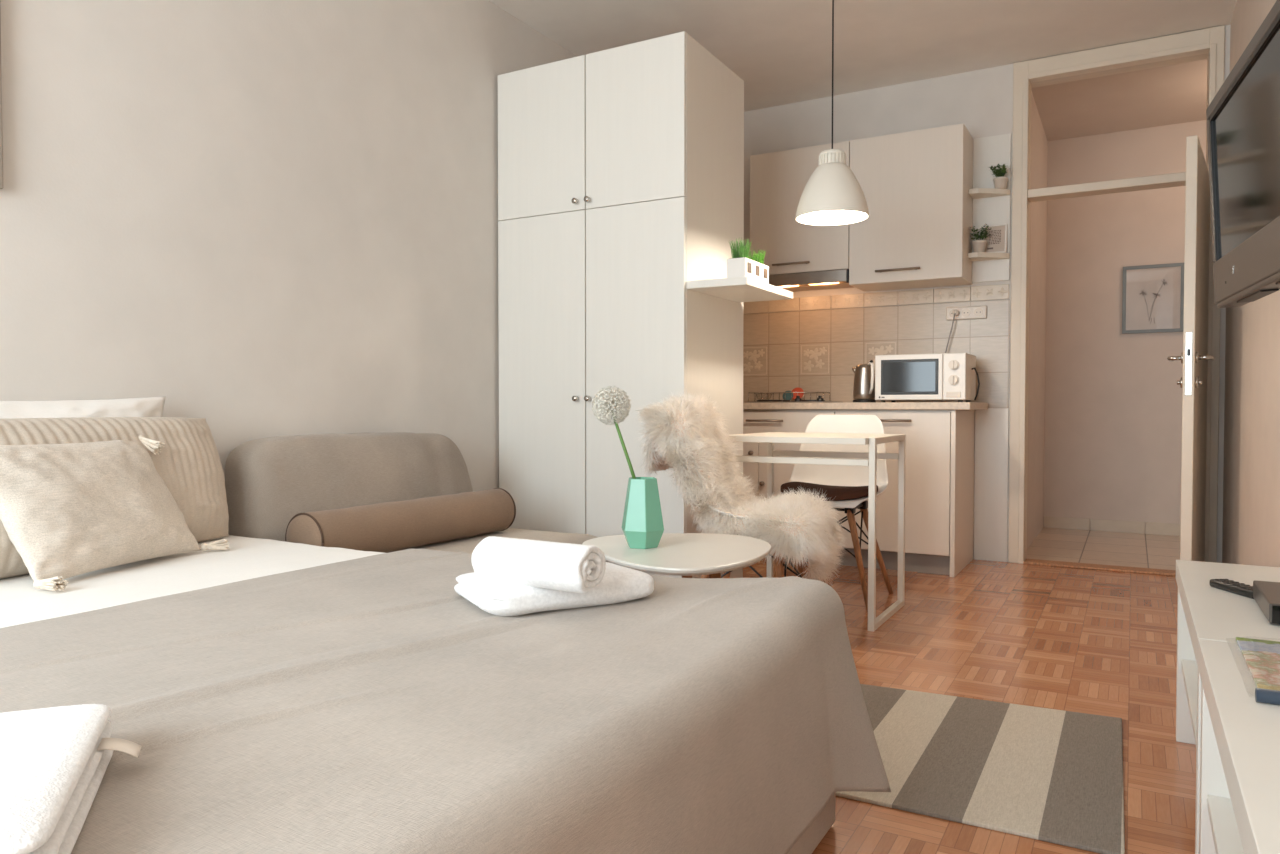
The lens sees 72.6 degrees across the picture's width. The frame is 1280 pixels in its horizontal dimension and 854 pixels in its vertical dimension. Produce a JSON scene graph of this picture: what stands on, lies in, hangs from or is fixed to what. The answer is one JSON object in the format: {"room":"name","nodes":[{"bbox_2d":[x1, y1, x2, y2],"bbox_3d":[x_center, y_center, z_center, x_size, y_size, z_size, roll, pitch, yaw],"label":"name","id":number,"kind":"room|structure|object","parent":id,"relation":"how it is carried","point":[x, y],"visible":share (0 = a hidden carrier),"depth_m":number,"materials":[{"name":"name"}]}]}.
{"room":"studio apartment","nodes":[
{"label":"studio apartment","id":0,"kind":"room"},
{"bbox_2d":[0,0,576,491],"bbox_3d":[-1.414,-0.575,2.890,0.100,2.895,6.960,1,2,29],"label":"wall","id":1,"kind":"structure","parent":0,"point":[260,218],"depth_m":2.99,"materials":[{"name":"beige paint"}]},
{"bbox_2d":[0,15,2,188],"bbox_3d":[-1.893,-1.050,1.895,0.033,0.870,0.876,1,2,29],"label":"picture frame","id":2,"kind":"object","parent":1,"relation":"attached to","point":[1,132],"visible":1,"depth_m":2.27,"materials":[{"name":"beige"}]},
{"bbox_2d":[489,0,1236,111],"bbox_3d":[-0.092,-1.963,2.040,3.206,0.080,6.840,1,2,29],"label":"ceiling","id":3,"kind":"structure","parent":0,"point":[781,50],"depth_m":4.32,"materials":[{"name":"paint"}]},
{"bbox_2d":[795,0,868,225],"bbox_3d":[0.789,-1.408,3.566,0.296,1.101,0.296,1,2,29],"label":"pendant lamp","id":4,"kind":"object","parent":3,"relation":"hanging from","point":[832,195],"visible":1,"depth_m":3.50,"materials":[{"name":"white plastic"}]},
{"bbox_2d":[743,528,1195,853],"bbox_3d":[0.640,0.837,2.686,3.910,0.080,8.570,1,2,29],"label":"floor","id":5,"kind":"structure","parent":0,"point":[1089,641],"depth_m":3.01,"materials":[{"name":"wood"}]},
{"bbox_2d":[225,432,596,553],"bbox_3d":[-0.731,0.390,3.126,0.865,0.733,1.211,1,2,29],"label":"sofa","id":6,"kind":"object","parent":5,"relation":"on","point":[269,481],"visible":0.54,"depth_m":2.98,"materials":[{"name":"beige fabric"}]},
{"bbox_2d":[285,488,515,552],"bbox_3d":[-0.795,0.338,3.067,0.177,0.172,0.949,1,2,29],"label":"bolster cushion","id":7,"kind":"object","parent":6,"relation":"on","point":[386,527],"visible":0.84,"depth_m":2.94,"materials":[{"name":"brown fabric"}]},
{"bbox_2d":[409,528,596,553],"bbox_3d":[-0.719,0.511,3.148,0.851,0.173,1.154,1,2,29],"label":"seat cushion","id":8,"kind":"object","parent":6,"relation":"on","point":[468,545],"depth_m":3.31,"materials":[{"name":"beige fabric"}]},
{"bbox_2d":[0,535,834,853],"bbox_3d":[-0.870,0.588,1.609,2.045,0.461,1.600,1,2,29],"label":"bed","id":9,"kind":"object","parent":5,"relation":"on","point":[246,558],"visible":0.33,"depth_m":2.00,"materials":[{"name":"fabric"}]},
{"bbox_2d":[0,396,165,418],"bbox_3d":[-1.619,0.128,2.264,0.152,0.423,0.822,1,2,33],"label":"pillow","id":10,"kind":"object","parent":9,"relation":"on","point":[150,406],"visible":0.08,"depth_m":2.39,"materials":[{"name":"white fabric"}]},
{"bbox_2d":[0,435,228,590],"bbox_3d":[-1.311,0.186,2.115,0.252,0.316,0.648,0,1,12],"label":"cushion","id":11,"kind":"object","parent":9,"relation":"on","point":[72,509],"visible":1,"depth_m":2.04,"materials":[{"name":"beige fabric"}]},
{"bbox_2d":[0,417,228,578],"bbox_3d":[-1.460,0.163,2.209,0.245,0.371,0.992,0,1,18],"label":"cushion","id":12,"kind":"object","parent":9,"relation":"on","point":[189,465],"visible":0.48,"depth_m":2.42,"materials":[{"name":"beige fabric"}]},
{"bbox_2d":[0,548,890,853],"bbox_3d":[-0.452,0.522,1.327,1.274,0.406,1.725,1,2,29],"label":"bedspread","id":13,"kind":"object","parent":9,"relation":"on","point":[365,705],"visible":0.81,"depth_m":1.19,"materials":[{"name":"beige fabric"}]},
{"bbox_2d":[0,704,141,853],"bbox_3d":[-0.625,0.335,0.771,0.300,0.070,0.360,-1,1,-24],"label":"folded towel","id":14,"kind":"object","parent":13,"relation":"on","point":[54,761],"visible":1,"depth_m":0.79,"materials":[{"name":"white fabric"}]},
{"bbox_2d":[454,562,653,615],"bbox_3d":[-0.172,0.312,1.730,0.352,0.066,0.251,-1,2,-29],"label":"folded towel","id":15,"kind":"object","parent":13,"relation":"on","point":[618,584],"visible":0.66,"depth_m":1.62,"materials":[{"name":"white fabric"}]},
{"bbox_2d":[471,536,605,593],"bbox_3d":[-0.188,0.251,1.605,0.247,0.083,0.103,1,2,29],"label":"rolled towel","id":16,"kind":"object","parent":15,"relation":"on","point":[568,567],"visible":1,"depth_m":1.56,"materials":[{"name":"white fabric"}]},
{"bbox_2d":[498,31,743,577],"bbox_3d":[-0.092,-0.438,4.107,0.975,2.403,0.657,1,2,29],"label":"wardrobe","id":17,"kind":"object","parent":5,"relation":"on","point":[621,169],"visible":0.82,"depth_m":3.84,"materials":[{"name":"white laminate"}]},
{"bbox_2d":[687,276,792,302],"bbox_3d":[0.446,-0.594,3.791,0.270,0.032,0.550,1,2,29],"label":"wall shelf","id":18,"kind":"object","parent":17,"relation":"attached to","point":[737,289],"visible":1,"depth_m":3.67,"materials":[{"name":"white paint"}]},
{"bbox_2d":[727,238,752,277],"bbox_3d":[0.405,-0.686,3.545,0.100,0.163,0.100,1,2,29],"label":"pot","id":19,"kind":"object","parent":18,"relation":"on","point":[739,265],"visible":1,"depth_m":3.52,"materials":[{"name":"white ceramic"}]},
{"bbox_2d":[748,255,760,280],"bbox_3d":[0.452,-0.660,3.625,0.084,0.108,0.084,1,2,29],"label":"pot","id":20,"kind":"object","parent":18,"relation":"on","point":[756,265],"visible":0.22,"depth_m":3.60,"materials":[{"name":"white ceramic"}]},
{"bbox_2d":[748,249,768,283],"bbox_3d":[0.495,-0.681,3.702,0.084,0.146,0.086,1,2,29],"label":"potted plant","id":21,"kind":"object","parent":18,"relation":"on","point":[759,258],"visible":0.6,"depth_m":3.69,"materials":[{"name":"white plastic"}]},
{"bbox_2d":[582,533,770,577],"bbox_3d":[0.088,0.569,2.435,0.546,0.472,0.586,1,2,29],"label":"coffee table","id":22,"kind":"object","parent":5,"relation":"on","point":[686,555],"visible":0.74,"depth_m":2.31,"materials":[{"name":"white paint"}]},
{"bbox_2d":[622,477,663,548],"bbox_3d":[0.007,0.237,2.422,0.126,0.192,0.118,1,2,29],"label":"vase","id":23,"kind":"object","parent":22,"relation":"on","point":[642,523],"visible":1,"depth_m":2.38,"materials":[{"name":"green ceramic"}]},
{"bbox_2d":[592,386,635,478],"bbox_3d":[-0.078,0.025,2.468,0.115,0.288,0.136,0,1,-19],"label":"flower","id":24,"kind":"object","parent":23,"relation":"in","point":[608,406],"visible":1,"depth_m":2.45,"materials":[{"name":"white plant"}]},
{"bbox_2d":[684,428,804,577],"bbox_3d":[0.411,0.376,3.212,0.478,0.825,0.470,1,1,21],"label":"shell chair","id":25,"kind":"object","parent":5,"relation":"on","point":[780,572],"visible":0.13,"depth_m":3.05,"materials":[{"name":"white plastic"}]},
{"bbox_2d":[632,390,847,585],"bbox_3d":[0.372,0.222,3.219,0.767,0.744,0.703,1,1,21],"label":"sheepskin","id":26,"kind":"object","parent":25,"relation":"on","point":[816,536],"visible":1,"depth_m":3.07,"materials":[{"name":"white fur"}]},
{"bbox_2d":[743,409,836,564],"bbox_3d":[0.803,0.319,5.143,0.871,0.842,0.627,1,2,29],"label":"base cabinet","id":27,"kind":"object","parent":5,"relation":"on","point":[754,420],"visible":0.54,"depth_m":4.86,"materials":[{"name":"white laminate"}]},
{"bbox_2d":[743,402,987,409],"bbox_3d":[0.961,-0.121,5.049,1.902,0.038,0.618,1,2,29],"label":"countertop","id":28,"kind":"structure","parent":27,"relation":"on","point":[831,405],"depth_m":4.57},
{"bbox_2d":[748,392,829,401],"bbox_3d":[0.912,-0.182,5.347,0.484,0.062,0.125,1,2,29],"label":"dish rack","id":29,"kind":"object","parent":28,"relation":"on","point":[754,393],"visible":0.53,"depth_m":5.35,"materials":[{"name":"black metal"}]},
{"bbox_2d":[783,390,792,399],"bbox_3d":[0.901,-0.190,5.307,0.068,0.064,0.025,1,2,29],"label":"plate","id":30,"kind":"object","parent":29,"relation":"in","point":[786,396],"visible":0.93,"depth_m":5.31,"materials":[{"name":"plastic"}]},
{"bbox_2d":[792,388,803,399],"bbox_3d":[0.959,-0.203,5.316,0.085,0.076,0.042,1,2,29],"label":"plate","id":31,"kind":"object","parent":29,"relation":"in","point":[794,389],"visible":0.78,"depth_m":5.32,"materials":[{"name":"ceramic"}]},
{"bbox_2d":[746,396,833,402],"bbox_3d":[0.897,-0.160,5.051,0.465,0.039,0.360,1,2,29],"label":"cooktop","id":32,"kind":"object","parent":28,"relation":"in","point":[798,399],"visible":0.98,"depth_m":4.88,"materials":[{"name":"metal"}]},
{"bbox_2d":[852,360,875,401],"bbox_3d":[1.233,-0.250,4.803,0.148,0.231,0.142,1,2,29],"label":"kettle","id":33,"kind":"object","parent":28,"relation":"on","point":[864,379],"visible":0.94,"depth_m":4.76,"materials":[{"name":"metal"}]},
{"bbox_2d":[875,353,979,401],"bbox_3d":[1.562,-0.260,4.707,0.502,0.256,0.361,1,2,29],"label":"microwave","id":34,"kind":"object","parent":28,"relation":"on","point":[938,376],"visible":0.99,"depth_m":4.58,"materials":[{"name":"white plastic"}]},
{"bbox_2d":[724,432,905,631],"bbox_3d":[0.744,0.403,3.686,0.625,0.741,0.580,1,2,29],"label":"desk","id":35,"kind":"object","parent":5,"relation":"on","point":[870,460],"visible":0.7,"depth_m":3.51,"materials":[{"name":"white wood"}]},
{"bbox_2d":[773,415,892,610],"bbox_3d":[0.868,0.359,3.945,0.470,0.825,0.478,1,2,29],"label":"shell chair","id":36,"kind":"object","parent":5,"relation":"on","point":[833,475],"visible":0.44,"depth_m":4.07,"materials":[{"name":"white plastic"}]},
{"bbox_2d":[781,482,877,500],"bbox_3d":[0.850,0.287,3.910,0.404,0.058,0.372,1,2,29],"label":"seat cushion","id":37,"kind":"object","parent":36,"relation":"on","point":[832,493],"visible":0.73,"depth_m":3.80,"materials":[{"name":"brown fabric"}]},
{"bbox_2d":[834,410,974,576],"bbox_3d":[1.453,0.327,4.776,0.621,0.842,0.627,1,2,29],"label":"base cabinet","id":38,"kind":"object","parent":5,"relation":"on","point":[939,453],"visible":0.71,"depth_m":4.48,"materials":[{"name":"white laminate"}]},
{"bbox_2d":[835,684,1124,853],"bbox_3d":[0.750,0.804,2.221,0.857,0.009,0.840,1,2,29],"label":"rug","id":39,"kind":"object","parent":5,"relation":"on","point":[1054,776],"visible":0.58,"depth_m":2.06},
{"bbox_2d":[1024,559,1175,575],"bbox_3d":[2.483,0.746,4.611,0.820,0.012,0.120,1,2,29],"label":"trim","id":40,"kind":"structure","parent":5,"relation":"on","point":[1027,561],"depth_m":4.61,"materials":[{"name":"brown wood"}]},
{"bbox_2d":[1176,560,1279,853],"bbox_3d":[1.310,0.588,1.832,0.285,0.459,0.890,1,2,29],"label":"media console","id":41,"kind":"object","parent":5,"relation":"on","point":[1204,611],"visible":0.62,"depth_m":1.87,"materials":[{"name":"white paint"}]},
{"bbox_2d":[1181,659,1197,748],"bbox_3d":[1.310,0.611,1.832,0.261,0.018,0.758,1,2,29],"label":"drawer","id":42,"kind":"object","parent":41,"relation":"attached to","point":[1189,668],"depth_m":2.01,"materials":[{"name":"white paint"}]},
{"bbox_2d":[1209,579,1253,598],"bbox_3d":[1.290,0.347,1.870,0.040,0.020,0.145,0,1,-2],"label":"remote control","id":43,"kind":"object","parent":41,"relation":"on","point":[1242,589],"visible":0.76,"depth_m":1.88,"materials":[{"name":"black plastic"}]},
{"bbox_2d":[1253,580,1279,624],"bbox_3d":[1.284,0.342,1.664,0.160,0.040,0.254,1,2,29],"label":"box","id":44,"kind":"object","parent":41,"relation":"on","point":[1266,594],"visible":1,"depth_m":1.67,"materials":[{"name":"grey plastic"}]},
{"bbox_2d":[1198,639,1279,853],"bbox_3d":[0.871,0.606,1.055,0.285,0.459,0.889,1,2,29],"label":"media console","id":45,"kind":"object","parent":5,"relation":"on","point":[1239,813],"visible":1,"depth_m":1.15,"materials":[{"name":"white paint"}]},
{"bbox_2d":[1207,795,1243,853],"bbox_3d":[0.871,0.629,1.056,0.261,0.018,0.757,1,2,29],"label":"drawer","id":46,"kind":"object","parent":45,"relation":"attached to","point":[1225,832],"depth_m":1.34,"materials":[{"name":"white paint"}]},
{"bbox_2d":[1236,637,1279,690],"bbox_3d":[1.026,0.365,1.291,0.236,0.012,0.352,1,2,29],"label":"brochure","id":47,"kind":"object","parent":45,"relation":"on","point":[1262,657],"visible":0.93,"depth_m":1.35,"materials":[{"name":"multicoloured paper"}]},
{"bbox_2d":[1255,688,1279,704],"bbox_3d":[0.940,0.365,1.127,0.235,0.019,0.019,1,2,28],"label":"book","id":48,"kind":"object","parent":45,"relation":"on","point":[1268,696],"visible":1,"depth_m":1.17,"materials":[{"name":"blue paper"}]},
{"bbox_2d":[744,25,1229,562],"bbox_3d":[1.665,-0.627,5.077,3.106,2.895,0.120,1,2,29],"label":"wall","id":49,"kind":"structure","parent":0,"point":[981,100],"depth_m":5.05,"materials":[{"name":"beige paint"}]},
{"bbox_2d":[750,141,849,274],"bbox_3d":[0.985,-1.255,5.167,0.599,0.716,0.362,1,2,29],"label":"upper cabinet","id":50,"kind":"object","parent":49,"relation":"attached to","point":[778,180],"visible":0.63,"depth_m":5.07,"materials":[{"name":"white laminate"}]},
{"bbox_2d":[769,269,852,291],"bbox_3d":[0.991,-0.858,5.185,0.597,0.076,0.326,1,2,29],"label":"hood","id":51,"kind":"object","parent":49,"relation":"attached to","point":[831,279],"visible":0.73,"depth_m":5.04,"materials":[{"name":"metal"}]},
{"bbox_2d":[743,285,1007,374],"bbox_3d":[1.159,-0.560,5.286,1.992,0.468,0.004,1,2,29],"label":"trim","id":52,"kind":"structure","parent":49,"relation":"attached to","point":[881,351],"depth_m":5.30,"materials":[{"name":"tile"}]},
{"bbox_2d":[743,284,1008,313],"bbox_3d":[1.161,-0.757,5.285,1.998,0.082,0.009,1,2,29],"label":"trim","id":53,"kind":"structure","parent":49,"relation":"attached to","point":[934,299],"depth_m":5.12,"materials":[{"name":"beige tile"}]},
{"bbox_2d":[743,299,1009,407],"bbox_3d":[1.163,-0.415,5.292,2.004,0.598,0.008,1,2,29],"label":"backsplash","id":54,"kind":"structure","parent":49,"relation":"attached to","point":[919,328],"depth_m":5.21,"materials":[{"name":"beige tile"}]},
{"bbox_2d":[849,124,972,291],"bbox_3d":[1.512,-1.203,4.870,0.608,0.807,0.362,1,2,29],"label":"upper cabinet","id":55,"kind":"object","parent":49,"relation":"attached to","point":[915,185],"visible":0.98,"depth_m":4.73,"materials":[{"name":"white laminate"}]},
{"bbox_2d":[946,305,986,319],"bbox_3d":[1.834,-0.640,4.890,0.213,0.072,0.020,1,2,29],"label":"wall socket","id":56,"kind":"object","parent":49,"relation":"attached to","point":[968,312],"visible":1,"depth_m":4.88,"materials":[{"name":"plastic"}]},
{"bbox_2d":[941,310,958,401],"bbox_3d":[1.748,-0.400,4.908,0.088,0.517,0.046,1,2,29],"label":"power cord","id":57,"kind":"object","parent":56,"relation":"attached to","point":[954,312],"visible":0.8,"depth_m":4.89,"materials":[{"name":"plastic"}]},
{"bbox_2d":[962,309,970,316],"bbox_3d":[1.830,-0.641,4.887,0.048,0.048,0.007,1,2,29],"label":"outlet","id":58,"kind":"object","parent":56,"relation":"attached to","point":[965,312],"depth_m":4.88,"materials":[{"name":"plastic"}]},
{"bbox_2d":[974,308,982,316],"bbox_3d":[1.888,-0.640,4.854,0.048,0.048,0.007,1,2,29],"label":"outlet","id":59,"kind":"object","parent":56,"relation":"attached to","point":[978,312],"depth_m":4.85,"materials":[{"name":"plastic"}]},
{"bbox_2d":[968,133,1010,282],"bbox_3d":[1.913,-1.206,4.764,0.194,0.799,0.154,1,2,29],"label":"corner shelf","id":60,"kind":"object","parent":49,"relation":"attached to","point":[991,206],"visible":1,"depth_m":4.81,"materials":[{"name":"white laminate"}]},
{"bbox_2d":[970,224,991,251],"bbox_3d":[1.866,-1.030,4.772,0.128,0.160,0.118,1,2,29],"label":"potted plant","id":61,"kind":"object","parent":60,"relation":"on","point":[978,245],"visible":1,"depth_m":4.75,"materials":[{"name":"green plant"}]},
{"bbox_2d":[983,223,1006,252],"bbox_3d":[1.952,-1.033,4.791,0.125,0.165,0.039,1,2,29],"label":"picture frame","id":62,"kind":"object","parent":60,"relation":"on","point":[997,239],"visible":0.89,"depth_m":4.78,"materials":[{"name":"white plastic"}]},
{"bbox_2d":[989,164,1009,188],"bbox_3d":[1.956,-1.365,4.736,0.114,0.140,0.128,1,2,29],"label":"potted plant","id":63,"kind":"object","parent":60,"relation":"on","point":[1000,182],"visible":1,"depth_m":4.71,"materials":[{"name":"green plant"}]},
{"bbox_2d":[1008,25,1224,563],"bbox_3d":[2.486,-0.613,4.600,0.960,2.731,0.162,1,2,29],"label":"trim","id":64,"kind":"structure","parent":49,"relation":"attached to","point":[1209,43],"depth_m":4.64,"materials":[{"name":"beige paint"}]},
{"bbox_2d":[1167,135,1214,561],"bbox_3d":[2.554,-0.234,4.001,0.170,1.985,0.838,1,2,36],"label":"door","id":65,"kind":"structure","parent":64,"relation":"attached to","point":[1194,357],"depth_m":3.69,"materials":[{"name":"beige paint"}]},
{"bbox_2d":[1027,91,1047,548],"bbox_3d":[2.469,-0.638,5.558,0.100,2.895,1.510,1,2,29],"label":"wall","id":66,"kind":"structure","parent":0,"point":[1039,143],"depth_m":5.63,"materials":[{"name":"paint"}]},
{"bbox_2d":[1031,59,1206,140],"bbox_3d":[3.253,-2.036,5.139,1.845,0.080,1.610,1,2,29],"label":"ceiling","id":67,"kind":"structure","parent":0,"point":[1176,93],"depth_m":5.35,"materials":[{"name":"paint"}]},
{"bbox_2d":[1044,120,1205,529],"bbox_3d":[3.624,-0.644,5.829,1.845,2.895,0.100,1,2,29],"label":"wall","id":68,"kind":"structure","parent":0,"point":[1113,439],"depth_m":5.99,"materials":[{"name":"paint"}]},
{"bbox_2d":[1044,516,1180,535],"bbox_3d":[3.597,0.687,5.812,1.641,0.082,0.010,1,2,29],"label":"baseboard","id":69,"kind":"structure","parent":68,"relation":"attached to","point":[1171,529],"depth_m":6.00,"materials":[{"name":"tile"}]},
{"bbox_2d":[1122,263,1183,333],"bbox_3d":[3.449,-0.862,5.854,0.360,0.455,0.020,1,2,29],"label":"picture frame","id":70,"kind":"object","parent":68,"relation":"attached to","point":[1152,295],"visible":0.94,"depth_m":5.85,"materials":[{"name":"wood"}]},
{"bbox_2d":[1222,0,1279,566],"bbox_3d":[1.260,-0.538,1.309,0.100,2.895,6.840,1,2,29],"label":"wall","id":71,"kind":"structure","parent":0,"point":[1251,468],"depth_m":3.34,"materials":[{"name":"paint"}]},
{"bbox_2d":[1206,0,1279,307],"bbox_3d":[1.401,-0.552,1.841,0.217,0.519,0.803,1,1,23],"label":"television","id":72,"kind":"object","parent":71,"relation":"attached to","point":[1243,117],"visible":1,"depth_m":1.90,"materials":[{"name":"black plastic"}]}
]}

